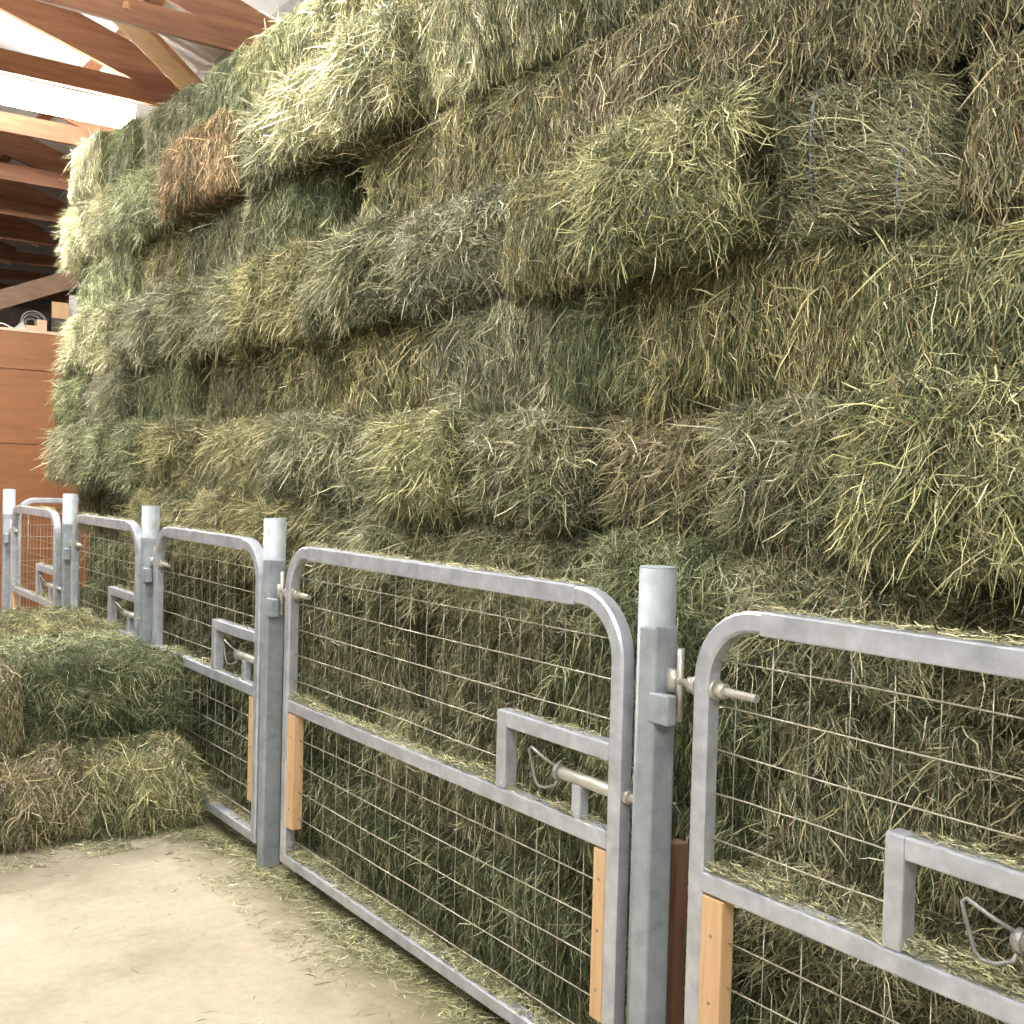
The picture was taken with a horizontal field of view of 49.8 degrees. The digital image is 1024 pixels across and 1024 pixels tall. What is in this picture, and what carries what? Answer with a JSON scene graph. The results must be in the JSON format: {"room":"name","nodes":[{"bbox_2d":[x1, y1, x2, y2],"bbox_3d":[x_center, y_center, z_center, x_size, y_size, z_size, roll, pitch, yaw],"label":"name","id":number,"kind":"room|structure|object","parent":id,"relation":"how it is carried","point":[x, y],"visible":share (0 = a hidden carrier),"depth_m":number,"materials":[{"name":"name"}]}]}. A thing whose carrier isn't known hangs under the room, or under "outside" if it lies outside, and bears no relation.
{"room":"farm building","nodes":[
{"label":"farm building","id":0,"kind":"room"},
{"bbox_2d":[0,0,306,291],"bbox_3d":[-5.517,-4.976,4.430,14.205,3.734,26.000,0,2,-36],"label":"ceiling","id":1,"kind":"structure","parent":0,"point":[15,35],"depth_m":8.44,"materials":[{"name":"white"}]},
{"bbox_2d":[0,180,70,226],"bbox_3d":[-8.543,-4.866,8.569,13.814,3.768,0.078,0,2,-36],"label":"roof truss","id":2,"kind":"object","parent":1,"relation":"attached to","point":[17,199],"visible":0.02,"depth_m":11.24,"materials":[{"name":"wood"}]},
{"bbox_2d":[0,132,71,190],"bbox_3d":[-7.694,-4.813,7.395,13.814,3.768,0.078,0,2,-36],"label":"roof truss","id":3,"kind":"object","parent":1,"relation":"attached to","point":[45,163],"visible":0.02,"depth_m":9.91,"materials":[{"name":"wood"}]},
{"bbox_2d":[0,72,117,146],"bbox_3d":[-6.816,-4.758,6.181,13.814,3.768,0.078,0,2,-36],"label":"roof truss","id":4,"kind":"object","parent":1,"relation":"attached to","point":[11,123],"visible":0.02,"depth_m":8.55,"materials":[{"name":"wood"}]},
{"bbox_2d":[0,54,138,127],"bbox_3d":[-3.636,-3.369,7.073,2.400,1.308,0.284,0,2,-36],"label":"strip light","id":5,"kind":"object","parent":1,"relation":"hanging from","point":[14,91],"visible":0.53,"depth_m":7.45,"materials":[{"name":"white"}]},
{"bbox_2d":[0,82,132,127],"bbox_3d":[-3.652,-2.768,7.089,2.352,0.079,0.260,0,2,-36],"label":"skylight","id":6,"kind":"object","parent":5,"relation":"attached to","point":[24,95],"depth_m":7.45,"materials":[{"name":"white"}]},
{"bbox_2d":[0,0,203,106],"bbox_3d":[-6.025,-4.709,5.087,13.814,3.768,0.078,0,2,-36],"label":"roof truss","id":7,"kind":"object","parent":1,"relation":"attached to","point":[143,82],"visible":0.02,"depth_m":7.43,"materials":[{"name":"brown wood"}]},
{"bbox_2d":[33,0,276,52],"bbox_3d":[-5.264,-4.662,4.035,13.814,3.768,0.078,0,2,-36],"label":"roof truss","id":8,"kind":"object","parent":1,"relation":"attached to","point":[219,24],"visible":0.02,"depth_m":6.53,"materials":[{"name":"wood"}]},
{"bbox_2d":[0,571,575,1023],"bbox_3d":[-5.600,1.343,4.655,14.400,0.100,26.000,0,2,-36],"label":"floor","id":9,"kind":"structure","parent":0,"point":[214,971],"depth_m":3.62,"materials":[{"name":"concrete"}]},
{"bbox_2d":[1,489,15,611],"bbox_3d":[-3.809,0.534,8.353,0.092,1.415,0.139,0,2,-36],"label":"gate post","id":10,"kind":"object","parent":9,"relation":"on","point":[9,495],"visible":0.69,"depth_m":8.32,"materials":[{"name":"metal"}]},
{"bbox_2d":[9,505,61,611],"bbox_3d":[-3.332,0.588,7.682,0.062,1.238,1.540,0,2,-36],"label":"gate","id":11,"kind":"object","parent":10,"relation":"attached to","point":[54,589],"visible":0.7,"depth_m":7.53,"materials":[{"name":"metal"}]},
{"bbox_2d":[0,327,88,611],"bbox_3d":[-5.154,-0.268,9.899,2.850,2.868,0.112,0,2,-36],"label":"wall","id":12,"kind":"structure","parent":9,"relation":"on","point":[22,392],"depth_m":10.31,"materials":[{"name":"brown wood"}]},
{"bbox_2d":[0,736,109,856],"bbox_3d":[-2.113,1.229,4.688,0.691,0.562,0.748,0,2,-36],"label":"hay bale","id":13,"kind":"object","parent":9,"relation":"on","point":[39,795],"visible":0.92,"depth_m":4.56},
{"bbox_2d":[0,655,35,760],"bbox_3d":[-2.337,0.868,4.679,0.542,0.536,0.650,0,2,-36],"label":"hay bale","id":14,"kind":"object","parent":13,"relation":"on","point":[12,737],"visible":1,"depth_m":4.62},
{"bbox_2d":[61,494,77,609],"bbox_3d":[-2.776,0.597,6.923,0.092,1.420,0.139,0,2,-36],"label":"gate post","id":15,"kind":"object","parent":9,"relation":"on","point":[70,501],"visible":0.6,"depth_m":6.89,"materials":[{"name":"metal"}]},
{"bbox_2d":[69,514,140,641],"bbox_3d":[-2.330,0.651,6.297,0.062,1.238,1.540,0,2,-36],"label":"gate","id":16,"kind":"object","parent":15,"relation":"attached to","point":[133,619],"visible":0.54,"depth_m":6.15,"materials":[{"name":"metal"}]},
{"bbox_2d":[58,725,216,843],"bbox_3d":[-1.705,1.234,4.909,0.676,0.562,0.748,0,2,-36],"label":"hay bale","id":17,"kind":"object","parent":9,"relation":"on","point":[152,783],"visible":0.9,"depth_m":4.75},
{"bbox_2d":[139,506,159,645],"bbox_3d":[-1.853,0.667,5.649,0.092,1.395,0.139,0,2,-36],"label":"gate post","id":18,"kind":"object","parent":9,"relation":"on","point":[150,528],"visible":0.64,"depth_m":5.61,"materials":[{"name":"metal"}]},
{"bbox_2d":[149,527,262,843],"bbox_3d":[-1.416,0.708,5.033,0.062,1.238,1.502,0,2,-36],"label":"gate","id":19,"kind":"object","parent":18,"relation":"attached to","point":[218,652],"visible":0.81,"depth_m":4.74,"materials":[{"name":"metal"}]},
{"bbox_2d":[179,697,240,788],"bbox_3d":[-1.442,1.198,5.835,0.684,0.528,1.072,0,2,-34],"label":"hay bale","id":20,"kind":"object","parent":9,"relation":"on","point":[215,733],"visible":0.28,"depth_m":5.63},
{"bbox_2d":[163,618,210,716],"bbox_3d":[-1.697,0.835,6.162,0.697,0.564,1.029,0,2,-39],"label":"hay bale","id":21,"kind":"object","parent":20,"relation":"on","point":[175,629],"visible":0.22,"depth_m":5.87},
{"bbox_2d":[164,560,243,647],"bbox_3d":[-1.461,0.472,5.840,0.690,0.576,1.062,0,2,-38],"label":"hay bale","id":22,"kind":"object","parent":21,"relation":"on","point":[186,586],"visible":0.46,"depth_m":5.68},
{"bbox_2d":[134,477,236,593],"bbox_3d":[-1.563,0.111,5.822,0.704,0.632,1.154,0,3,-35],"label":"hay bale","id":23,"kind":"object","parent":22,"relation":"on","point":[178,506],"visible":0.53,"depth_m":5.54},
{"bbox_2d":[257,518,286,869],"bbox_3d":[-0.949,0.723,4.397,0.092,1.395,0.139,0,2,-36],"label":"gate post","id":24,"kind":"object","parent":9,"relation":"on","point":[274,535],"visible":0.98,"depth_m":4.38,"materials":[{"name":"metal"}]},
{"bbox_2d":[277,547,633,1023],"bbox_3d":[-0.311,0.777,3.506,0.062,1.238,2.130,0,2,-36],"label":"gate","id":25,"kind":"object","parent":24,"relation":"attached to","point":[611,852],"visible":0.97,"depth_m":3.08,"materials":[{"name":"metal"}]},
{"bbox_2d":[285,542,606,1023],"bbox_3d":[-0.288,0.742,3.502,0.102,1.215,1.904,0,2,-36],"label":"hay","id":26,"kind":"object","parent":25,"relation":"on","point":[302,856],"visible":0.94,"depth_m":3.41},
{"bbox_2d":[225,723,324,853],"bbox_3d":[-0.947,1.255,5.038,0.697,0.555,1.064,0,2,-39],"label":"hay bale","id":27,"kind":"object","parent":9,"relation":"on","point":[239,791],"visible":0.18,"depth_m":5.14},
{"bbox_2d":[187,635,253,743],"bbox_3d":[-1.172,0.859,5.444,0.690,0.565,1.080,1,2,-33],"label":"hay bale","id":28,"kind":"object","parent":27,"relation":"on","point":[234,698],"visible":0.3,"depth_m":5.42},
{"bbox_2d":[226,577,324,672],"bbox_3d":[-0.934,0.507,5.125,0.706,0.526,0.957,0,3,-35],"label":"hay bale","id":29,"kind":"object","parent":28,"relation":"on","point":[305,650],"visible":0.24,"depth_m":4.75},
{"bbox_2d":[205,486,328,601],"bbox_3d":[-1.007,0.139,5.093,0.734,0.600,1.145,0,2,-36],"label":"hay bale","id":30,"kind":"object","parent":29,"relation":"on","point":[249,521],"visible":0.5,"depth_m":4.89},
{"bbox_2d":[172,409,283,505],"bbox_3d":[-1.210,-0.256,5.489,0.709,0.582,1.088,0,2,-37],"label":"hay bale","id":31,"kind":"object","parent":30,"relation":"on","point":[226,451],"visible":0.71,"depth_m":5.32},
{"bbox_2d":[195,349,270,422],"bbox_3d":[-1.257,-0.612,5.706,0.650,0.555,0.935,0,1,-36],"label":"hay bale","id":32,"kind":"object","parent":31,"relation":"on","point":[231,392],"visible":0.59,"depth_m":5.53},
{"bbox_2d":[143,256,247,369],"bbox_3d":[-1.473,-1.009,5.828,0.752,0.608,1.195,0,2,-37],"label":"hay bale","id":33,"kind":"object","parent":32,"relation":"on","point":[190,318],"visible":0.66,"depth_m":5.72},
{"bbox_2d":[173,188,265,281],"bbox_3d":[-1.337,-1.359,5.764,0.690,0.570,1.126,1,2,-33],"label":"hay bale","id":34,"kind":"object","parent":33,"relation":"on","point":[210,240],"visible":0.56,"depth_m":5.59},
{"bbox_2d":[144,106,264,237],"bbox_3d":[-1.516,-1.719,5.701,0.697,0.536,1.076,1,2,-31],"label":"hay bale","id":35,"kind":"object","parent":34,"relation":"on","point":[194,175],"visible":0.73,"depth_m":5.47},
{"bbox_2d":[175,43,251,131],"bbox_3d":[-1.390,-2.085,5.785,0.696,0.550,0.824,1,2,-29],"label":"hay bale","id":36,"kind":"object","parent":35,"relation":"on","point":[211,94],"visible":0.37,"depth_m":5.58},
{"bbox_2d":[247,665,387,786],"bbox_3d":[-0.659,0.887,4.694,0.706,0.536,1.033,0,1,-38],"label":"hay bale","id":37,"kind":"object","parent":27,"relation":"on","point":[318,736],"visible":0.32,"depth_m":4.44},
{"bbox_2d":[300,594,445,710],"bbox_3d":[-0.451,0.539,4.419,0.684,0.515,0.947,1,2,-34],"label":"hay bale","id":38,"kind":"object","parent":37,"relation":"on","point":[358,663],"visible":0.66,"depth_m":4.21},
{"bbox_2d":[295,499,444,630],"bbox_3d":[-0.420,0.181,4.360,0.750,0.585,1.084,1,2,-32],"label":"hay bale","id":39,"kind":"object","parent":38,"relation":"on","point":[332,530],"visible":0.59,"depth_m":4.12},
{"bbox_2d":[233,399,386,531],"bbox_3d":[-0.658,-0.197,4.652,0.734,0.589,1.306,0,2,-39],"label":"hay bale","id":40,"kind":"object","parent":39,"relation":"on","point":[309,455],"visible":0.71,"depth_m":4.52},
{"bbox_2d":[251,328,362,417],"bbox_3d":[-0.778,-0.583,5.010,0.706,0.525,0.917,0,2,-37],"label":"hay bale","id":41,"kind":"object","parent":40,"relation":"on","point":[308,377],"visible":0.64,"depth_m":4.80},
{"bbox_2d":[206,229,324,366],"bbox_3d":[-0.974,-0.941,5.093,0.704,0.616,0.948,0,1,-35],"label":"hay bale","id":42,"kind":"object","parent":41,"relation":"on","point":[258,321],"visible":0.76,"depth_m":4.94},
{"bbox_2d":[235,157,367,256],"bbox_3d":[-0.839,-1.316,5.069,0.706,0.525,0.874,0,2,-37],"label":"hay bale","id":43,"kind":"object","parent":42,"relation":"on","point":[300,206],"visible":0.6,"depth_m":4.81},
{"bbox_2d":[216,75,318,203],"bbox_3d":[-0.970,-1.682,5.138,0.748,0.588,0.832,0,2,-37],"label":"hay bale","id":44,"kind":"object","parent":43,"relation":"on","point":[256,175],"visible":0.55,"depth_m":5.00},
{"bbox_2d":[223,0,318,112],"bbox_3d":[-0.920,-2.046,5.150,0.690,0.567,1.027,0,2,-37],"label":"hay bale","id":45,"kind":"object","parent":44,"relation":"on","point":[280,43],"visible":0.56,"depth_m":5.00},
{"bbox_2d":[330,317,445,421],"bbox_3d":[-0.327,-0.526,4.367,0.650,0.567,0.895,0,1,-37],"label":"hay bale","id":46,"kind":"object","parent":40,"relation":"on","point":[383,360],"visible":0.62,"depth_m":4.22},
{"bbox_2d":[274,203,413,350],"bbox_3d":[-0.554,-0.910,4.479,0.734,0.577,0.987,1,2,-32],"label":"hay bale","id":47,"kind":"object","parent":46,"relation":"on","point":[339,295],"visible":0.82,"depth_m":4.24},
{"bbox_2d":[348,121,430,224],"bbox_3d":[-0.312,-1.250,4.372,0.634,0.533,0.700,0,2,-34],"label":"hay bale","id":48,"kind":"object","parent":47,"relation":"on","point":[395,172],"visible":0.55,"depth_m":4.20},
{"bbox_2d":[249,0,440,180],"bbox_3d":[-0.550,-1.643,4.416,0.752,0.589,1.301,1,2,-33],"label":"hay bale","id":49,"kind":"object","parent":48,"relation":"on","point":[354,96],"visible":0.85,"depth_m":4.13},
{"bbox_2d":[0,808,574,1023],"bbox_3d":[-0.696,1.433,3.195,1.630,0.051,4.742,0,2,-36],"label":"hay","id":50,"kind":"object","parent":9,"relation":"on","point":[202,832],"visible":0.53,"depth_m":3.85},
{"bbox_2d":[302,765,508,926],"bbox_3d":[-0.411,1.274,4.309,0.690,0.582,1.074,0,2,-38],"label":"hay bale","id":51,"kind":"object","parent":9,"relation":"on","point":[324,791],"visible":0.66,"depth_m":4.13},
{"bbox_2d":[408,828,600,1023],"bbox_3d":[0.122,1.305,3.551,0.706,0.528,1.058,0,1,-37],"label":"hay bale","id":52,"kind":"object","parent":9,"relation":"on","point":[570,921],"visible":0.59,"depth_m":3.39},
{"bbox_2d":[365,699,538,863],"bbox_3d":[-0.097,0.928,3.919,0.704,0.504,1.059,0,2,-37],"label":"hay bale","id":53,"kind":"object","parent":52,"relation":"on","point":[464,801],"visible":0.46,"depth_m":3.79},
{"bbox_2d":[420,616,565,772],"bbox_3d":[0.054,0.597,3.756,0.696,0.538,0.823,0,2,-41],"label":"hay bale","id":54,"kind":"object","parent":53,"relation":"on","point":[510,679],"visible":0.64,"depth_m":3.62},
{"bbox_2d":[398,512,608,664],"bbox_3d":[0.084,0.237,3.729,0.751,0.559,1.112,0,2,-37],"label":"hay bale","id":55,"kind":"object","parent":54,"relation":"on","point":[526,555],"visible":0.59,"depth_m":3.51},
{"bbox_2d":[345,397,480,543],"bbox_3d":[-0.216,-0.150,3.999,0.748,0.579,0.836,0,3,-36],"label":"hay bale","id":56,"kind":"object","parent":55,"relation":"on","point":[408,478],"visible":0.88,"depth_m":3.77},
{"bbox_2d":[424,393,614,556],"bbox_3d":[0.151,-0.127,3.558,0.727,0.542,0.877,0,2,-38],"label":"hay bale","id":57,"kind":"object","parent":55,"relation":"on","point":[527,467],"visible":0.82,"depth_m":3.32},
{"bbox_2d":[408,292,565,416],"bbox_3d":[0.042,-0.504,3.761,0.704,0.502,0.834,0,2,-35],"label":"hay bale","id":58,"kind":"object","parent":57,"relation":"on","point":[476,358],"visible":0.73,"depth_m":3.55},
{"bbox_2d":[350,175,522,336],"bbox_3d":[-0.091,-0.868,3.871,0.727,0.550,0.962,0,2,-34],"label":"hay bale","id":59,"kind":"object","parent":58,"relation":"on","point":[442,261],"visible":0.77,"depth_m":3.72},
{"bbox_2d":[407,50,574,209],"bbox_3d":[0.075,-1.226,3.772,0.704,0.515,0.980,0,1,-36],"label":"hay bale","id":60,"kind":"object","parent":59,"relation":"on","point":[504,134],"visible":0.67,"depth_m":3.62},
{"bbox_2d":[388,0,599,120],"bbox_3d":[0.049,-1.582,3.730,0.690,0.574,1.004,0,2,-40],"label":"hay bale","id":61,"kind":"object","parent":60,"relation":"on","point":[464,45],"visible":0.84,"depth_m":3.60},
{"bbox_2d":[494,750,772,980],"bbox_3d":[0.432,0.981,3.182,0.697,0.542,1.076,1,2,-31],"label":"hay bale","id":62,"kind":"object","parent":52,"relation":"on","point":[571,846],"visible":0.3,"depth_m":3.20},
{"bbox_2d":[527,641,788,859],"bbox_3d":[0.526,0.614,3.126,0.690,0.569,1.030,0,2,-38],"label":"hay bale","id":63,"kind":"object","parent":62,"relation":"on","point":[575,690],"visible":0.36,"depth_m":2.81},
{"bbox_2d":[541,517,750,705],"bbox_3d":[0.526,0.256,3.089,0.730,0.549,0.762,1,2,-32],"label":"hay bale","id":64,"kind":"object","parent":63,"relation":"on","point":[619,558],"visible":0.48,"depth_m":2.93},
{"bbox_2d":[562,398,734,554],"bbox_3d":[0.550,-0.099,3.131,0.727,0.550,0.736,0,2,-41],"label":"hay bale","id":65,"kind":"object","parent":64,"relation":"on","point":[651,478],"visible":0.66,"depth_m":3.01},
{"bbox_2d":[536,277,651,438],"bbox_3d":[0.386,-0.463,3.330,0.634,0.543,0.463,0,2,-39],"label":"hay bale","id":66,"kind":"object","parent":65,"relation":"on","point":[585,373],"visible":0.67,"depth_m":3.19},
{"bbox_2d":[480,142,629,314],"bbox_3d":[0.264,-0.822,3.364,0.634,0.535,0.614,0,2,-39],"label":"hay bale","id":67,"kind":"object","parent":66,"relation":"on","point":[529,250],"visible":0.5,"depth_m":3.27},
{"bbox_2d":[604,237,874,438],"bbox_3d":[0.682,-0.432,2.868,0.696,0.535,0.844,1,2,-32],"label":"hay bale","id":68,"kind":"object","parent":65,"relation":"on","point":[700,337],"visible":0.74,"depth_m":2.70},
{"bbox_2d":[521,61,793,301],"bbox_3d":[0.484,-0.811,2.866,0.727,0.554,0.820,1,2,-31],"label":"hay bale","id":69,"kind":"object","parent":68,"relation":"on","point":[688,170],"visible":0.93,"depth_m":2.67,"materials":[{"name":"green"}]},
{"bbox_2d":[547,0,862,163],"bbox_3d":[0.593,-1.153,2.983,0.697,0.524,1.170,0,2,-41],"label":"hay bale","id":70,"kind":"object","parent":69,"relation":"on","point":[786,39],"visible":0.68,"depth_m":2.82},
{"bbox_2d":[574,0,684,43],"bbox_3d":[0.597,-1.535,2.990,0.706,0.546,0.992,0,1,-35],"label":"hay bale","id":71,"kind":"object","parent":70,"relation":"on","point":[607,15],"visible":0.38,"depth_m":3.14},
{"bbox_2d":[626,565,684,1023],"bbox_3d":[0.342,0.815,2.612,0.092,1.372,0.139,0,2,-36],"label":"gate post","id":72,"kind":"object","parent":9,"relation":"on","point":[658,710],"visible":1,"depth_m":2.59,"materials":[{"name":"metal"}]},
{"bbox_2d":[666,611,1023,1023],"bbox_3d":[0.703,0.840,2.103,0.062,1.238,1.204,0,2,-36],"label":"gate","id":73,"kind":"object","parent":72,"relation":"attached to","point":[712,899],"visible":0.98,"depth_m":2.18,"materials":[{"name":"metal"}]},
{"bbox_2d":[700,600,1023,1001],"bbox_3d":[0.725,0.806,2.099,0.108,1.215,0.979,0,2,-36],"label":"hay","id":74,"kind":"object","parent":73,"relation":"on","point":[740,878],"visible":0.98,"depth_m":2.03},
{"bbox_2d":[666,838,688,1023],"bbox_3d":[0.393,1.151,2.695,0.040,0.700,0.040,0,2,-36],"label":"wooden stake","id":75,"kind":"object","parent":9,"relation":"on","point":[678,873],"visible":0.8,"depth_m":2.67,"materials":[{"name":"red wood"}]},
{"bbox_2d":[587,921,833,1023],"bbox_3d":[0.675,1.342,2.782,0.704,0.492,1.078,0,2,-36],"label":"hay bale","id":76,"kind":"object","parent":9,"relation":"on","point":[746,1011],"visible":0.06,"depth_m":2.66},
{"bbox_2d":[687,837,1007,1023],"bbox_3d":[0.875,1.004,2.536,0.727,0.532,0.820,1,2,-32],"label":"hay bale","id":77,"kind":"object","parent":76,"relation":"on","point":[906,1001],"visible":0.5,"depth_m":2.44},
{"bbox_2d":[724,687,1023,932],"bbox_3d":[0.922,0.655,2.536,0.650,0.547,0.716,0,2,-36],"label":"hay bale","id":78,"kind":"object","parent":77,"relation":"on","point":[915,777],"visible":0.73,"depth_m":2.39},
{"bbox_2d":[677,539,980,751],"bbox_3d":[0.853,0.286,2.649,0.729,0.534,0.791,1,2,-32],"label":"hay bale","id":79,"kind":"object","parent":78,"relation":"on","point":[764,582],"visible":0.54,"depth_m":2.48},
{"bbox_2d":[665,375,870,583],"bbox_3d":[0.779,-0.074,2.684,0.730,0.542,0.678,0,2,-40],"label":"hay bale","id":80,"kind":"object","parent":79,"relation":"on","point":[761,502],"visible":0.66,"depth_m":2.59},
{"label":"hay bale","id":81,"kind":"object","parent":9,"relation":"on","visible":0},
{"bbox_2d":[0,631,204,750],"bbox_3d":[-1.920,0.858,5.107,0.873,0.552,0.780,0,2,-36],"label":"hay bale","id":82,"kind":"object","parent":81,"relation":"on","point":[116,689],"visible":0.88,"depth_m":4.95},
{"label":"hay bale","id":83,"kind":"object","parent":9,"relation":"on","visible":0},
{"bbox_2d":[97,600,133,627],"bbox_3d":[-2.207,0.780,6.894,0.704,0.532,1.043,0,3,-37],"label":"hay bale","id":84,"kind":"object","parent":83,"relation":"on","point":[119,616],"visible":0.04,"depth_m":6.87},
{"bbox_2d":[122,547,176,628],"bbox_3d":[-1.974,0.446,6.564,0.697,0.538,1.030,0,2,-40],"label":"hay bale","id":85,"kind":"object","parent":84,"relation":"on","point":[167,616],"visible":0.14,"depth_m":6.24},
{"bbox_2d":[111,484,155,556],"bbox_3d":[-1.912,0.072,6.356,0.748,0.558,0.570,0,2,-37],"label":"hay bale","id":86,"kind":"object","parent":85,"relation":"on","point":[139,499],"visible":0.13,"depth_m":6.26},
{"bbox_2d":[119,411,217,492],"bbox_3d":[-1.778,-0.290,6.189,0.786,0.580,1.084,0,2,-36],"label":"hay bale","id":87,"kind":"object","parent":86,"relation":"on","point":[168,446],"visible":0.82,"depth_m":5.92},
{"bbox_2d":[123,356,214,423],"bbox_3d":[-1.868,-0.674,6.501,0.690,0.582,1.175,1,2,-31],"label":"hay bale","id":88,"kind":"object","parent":87,"relation":"on","point":[171,391],"visible":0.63,"depth_m":6.21},
{"bbox_2d":[103,279,174,378],"bbox_3d":[-2.065,-1.058,6.620,0.774,0.608,1.304,0,2,-35],"label":"hay bale","id":89,"kind":"object","parent":88,"relation":"on","point":[137,339],"visible":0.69,"depth_m":6.36},
{"bbox_2d":[134,221,194,297],"bbox_3d":[-1.870,-1.401,6.509,0.696,0.536,0.983,0,2,-40],"label":"hay bale","id":90,"kind":"object","parent":89,"relation":"on","point":[160,257],"visible":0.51,"depth_m":6.36},
{"bbox_2d":[89,153,192,259],"bbox_3d":[-2.029,-1.796,6.547,0.734,0.602,1.282,0,2,-38],"label":"hay bale","id":91,"kind":"object","parent":90,"relation":"on","point":[132,209],"visible":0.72,"depth_m":6.45},
{"bbox_2d":[127,79,198,172],"bbox_3d":[-1.849,-2.159,6.433,0.704,0.517,0.988,0,2,-35],"label":"hay bale","id":92,"kind":"object","parent":91,"relation":"on","point":[155,130],"visible":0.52,"depth_m":6.25},
{"bbox_3d":[1.196,1.391,2.057,0.716,0.537,1.069,0,1,-35],"label":"hay bale","id":93,"kind":"object","parent":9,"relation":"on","visible":0},
{"bbox_2d":[918,914,1023,1023],"bbox_3d":[1.242,1.033,2.054,0.650,0.549,0.851,0,1,-35],"label":"hay bale","id":94,"kind":"object","parent":93,"relation":"on","point":[1001,948],"visible":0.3,"depth_m":2.17},
{"bbox_2d":[939,726,1023,986],"bbox_3d":[1.307,0.663,2.024,0.708,0.564,0.873,0,2,-39],"label":"hay bale","id":95,"kind":"object","parent":94,"relation":"on","point":[1006,907],"visible":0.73,"depth_m":2.17},
{"bbox_2d":[898,572,1023,760],"bbox_3d":[1.270,0.318,2.137,0.777,0.572,0.940,0,3,-34],"label":"hay bale","id":96,"kind":"object","parent":95,"relation":"on","point":[975,689],"visible":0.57,"depth_m":2.26},
{"bbox_2d":[789,339,1023,624],"bbox_3d":[1.064,-0.053,2.138,0.749,0.593,0.943,0,2,-37],"label":"hay bale","id":97,"kind":"object","parent":96,"relation":"on","point":[934,478],"visible":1,"depth_m":2.13},
{"bbox_2d":[815,199,1023,396],"bbox_3d":[1.117,-0.394,2.288,0.650,0.544,0.893,0,2,-36],"label":"hay bale","id":98,"kind":"object","parent":97,"relation":"on","point":[960,296],"visible":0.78,"depth_m":2.27},
{"bbox_2d":[757,54,978,272],"bbox_3d":[0.915,-0.765,2.592,0.662,0.542,0.618,0,2,-38],"label":"hay bale","id":99,"kind":"object","parent":98,"relation":"on","point":[857,158],"visible":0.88,"depth_m":2.41,"materials":[{"name":"green"}]},
{"bbox_2d":[930,26,1023,240],"bbox_3d":[1.224,-0.742,2.136,0.650,0.543,0.692,0,1,-37],"label":"hay bale","id":100,"kind":"object","parent":98,"relation":"on","point":[992,176],"visible":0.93,"depth_m":2.17},
{"bbox_2d":[818,0,1023,85],"bbox_3d":[1.092,-1.107,2.317,0.650,0.534,0.792,0,2,-36],"label":"hay bale","id":101,"kind":"object","parent":100,"relation":"on","point":[885,31],"visible":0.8,"depth_m":2.29},
{"bbox_3d":[-2.547,1.136,7.376,0.688,0.580,1.146,0,2,-37],"label":"hay bale","id":102,"kind":"object","parent":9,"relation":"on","visible":0},
{"bbox_2d":[80,585,107,619],"bbox_3d":[-2.717,0.742,7.597,0.706,0.556,0.900,0,1,-37],"label":"hay bale","id":103,"kind":"object","parent":102,"relation":"on","point":[93,598],"visible":0.15,"depth_m":7.37},
{"bbox_2d":[80,533,133,607],"bbox_3d":[-2.532,0.385,7.357,0.684,0.526,1.118,0,2,-36],"label":"hay bale","id":104,"kind":"object","parent":103,"relation":"on","point":[116,549],"visible":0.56,"depth_m":7.15},
{"bbox_2d":[69,486,120,541],"bbox_3d":[-2.719,-0.004,7.765,0.690,0.582,1.142,0,2,-39],"label":"hay bale","id":105,"kind":"object","parent":104,"relation":"on","point":[93,504],"visible":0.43,"depth_m":7.58},
{"bbox_2d":[33,416,105,494],"bbox_3d":[-2.925,-0.393,7.764,0.752,0.610,1.288,1,2,-33],"label":"hay bale","id":106,"kind":"object","parent":105,"relation":"on","point":[61,449],"visible":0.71,"depth_m":7.52},
{"bbox_2d":[39,371,92,432],"bbox_3d":[-2.946,-0.775,7.859,0.708,0.593,0.948,0,2,-38],"label":"hay bale","id":107,"kind":"object","parent":106,"relation":"on","point":[67,410],"visible":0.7,"depth_m":7.63},
{"bbox_2d":[44,298,129,385],"bbox_3d":[-2.698,-1.109,7.461,0.704,0.654,1.477,0,3,-36],"label":"hay bale","id":108,"kind":"object","parent":107,"relation":"on","point":[86,335],"visible":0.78,"depth_m":7.18},
{"bbox_2d":[65,244,146,316],"bbox_3d":[-2.563,-1.488,7.358,0.704,0.540,1.394,0,2,-36],"label":"hay bale","id":109,"kind":"object","parent":108,"relation":"on","point":[117,276],"visible":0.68,"depth_m":6.98},
{"bbox_2d":[50,178,118,277],"bbox_3d":[-2.662,-1.852,7.389,0.703,0.644,1.284,0,1,-36],"label":"hay bale","id":110,"kind":"object","parent":109,"relation":"on","point":[83,238],"visible":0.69,"depth_m":7.20},
{"bbox_2d":[60,125,117,214],"bbox_3d":[-2.641,-2.216,7.304,0.650,0.564,0.782,0,1,-37],"label":"hay bale","id":111,"kind":"object","parent":110,"relation":"on","point":[88,170],"visible":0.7,"depth_m":7.07},
{"bbox_2d":[104,487,138,544],"bbox_3d":[-2.184,0.033,7.021,0.706,0.546,1.014,0,3,-36],"label":"hay bale","id":112,"kind":"object","parent":104,"relation":"on","point":[123,500],"visible":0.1,"depth_m":7.09},
{"bbox_2d":[64,412,159,506],"bbox_3d":[-2.357,-0.325,6.938,0.704,0.604,1.275,0,2,-37],"label":"hay bale","id":113,"kind":"object","parent":112,"relation":"on","point":[102,461],"visible":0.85,"depth_m":6.73},
{"bbox_2d":[75,361,142,426],"bbox_3d":[-2.467,-0.713,7.223,0.751,0.595,0.972,0,3,-36],"label":"hay bale","id":114,"kind":"object","parent":113,"relation":"on","point":[107,393],"visible":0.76,"depth_m":6.88},
{"label":"hay bale","id":115,"kind":"object","parent":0,"visible":0},
{"bbox_2d":[0,621,170,659],"bbox_3d":[-2.211,0.839,5.458,1.001,0.545,0.727,1,2,-33],"label":"hay bale","id":116,"kind":"object","parent":115,"relation":"on","point":[46,640],"visible":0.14,"depth_m":5.47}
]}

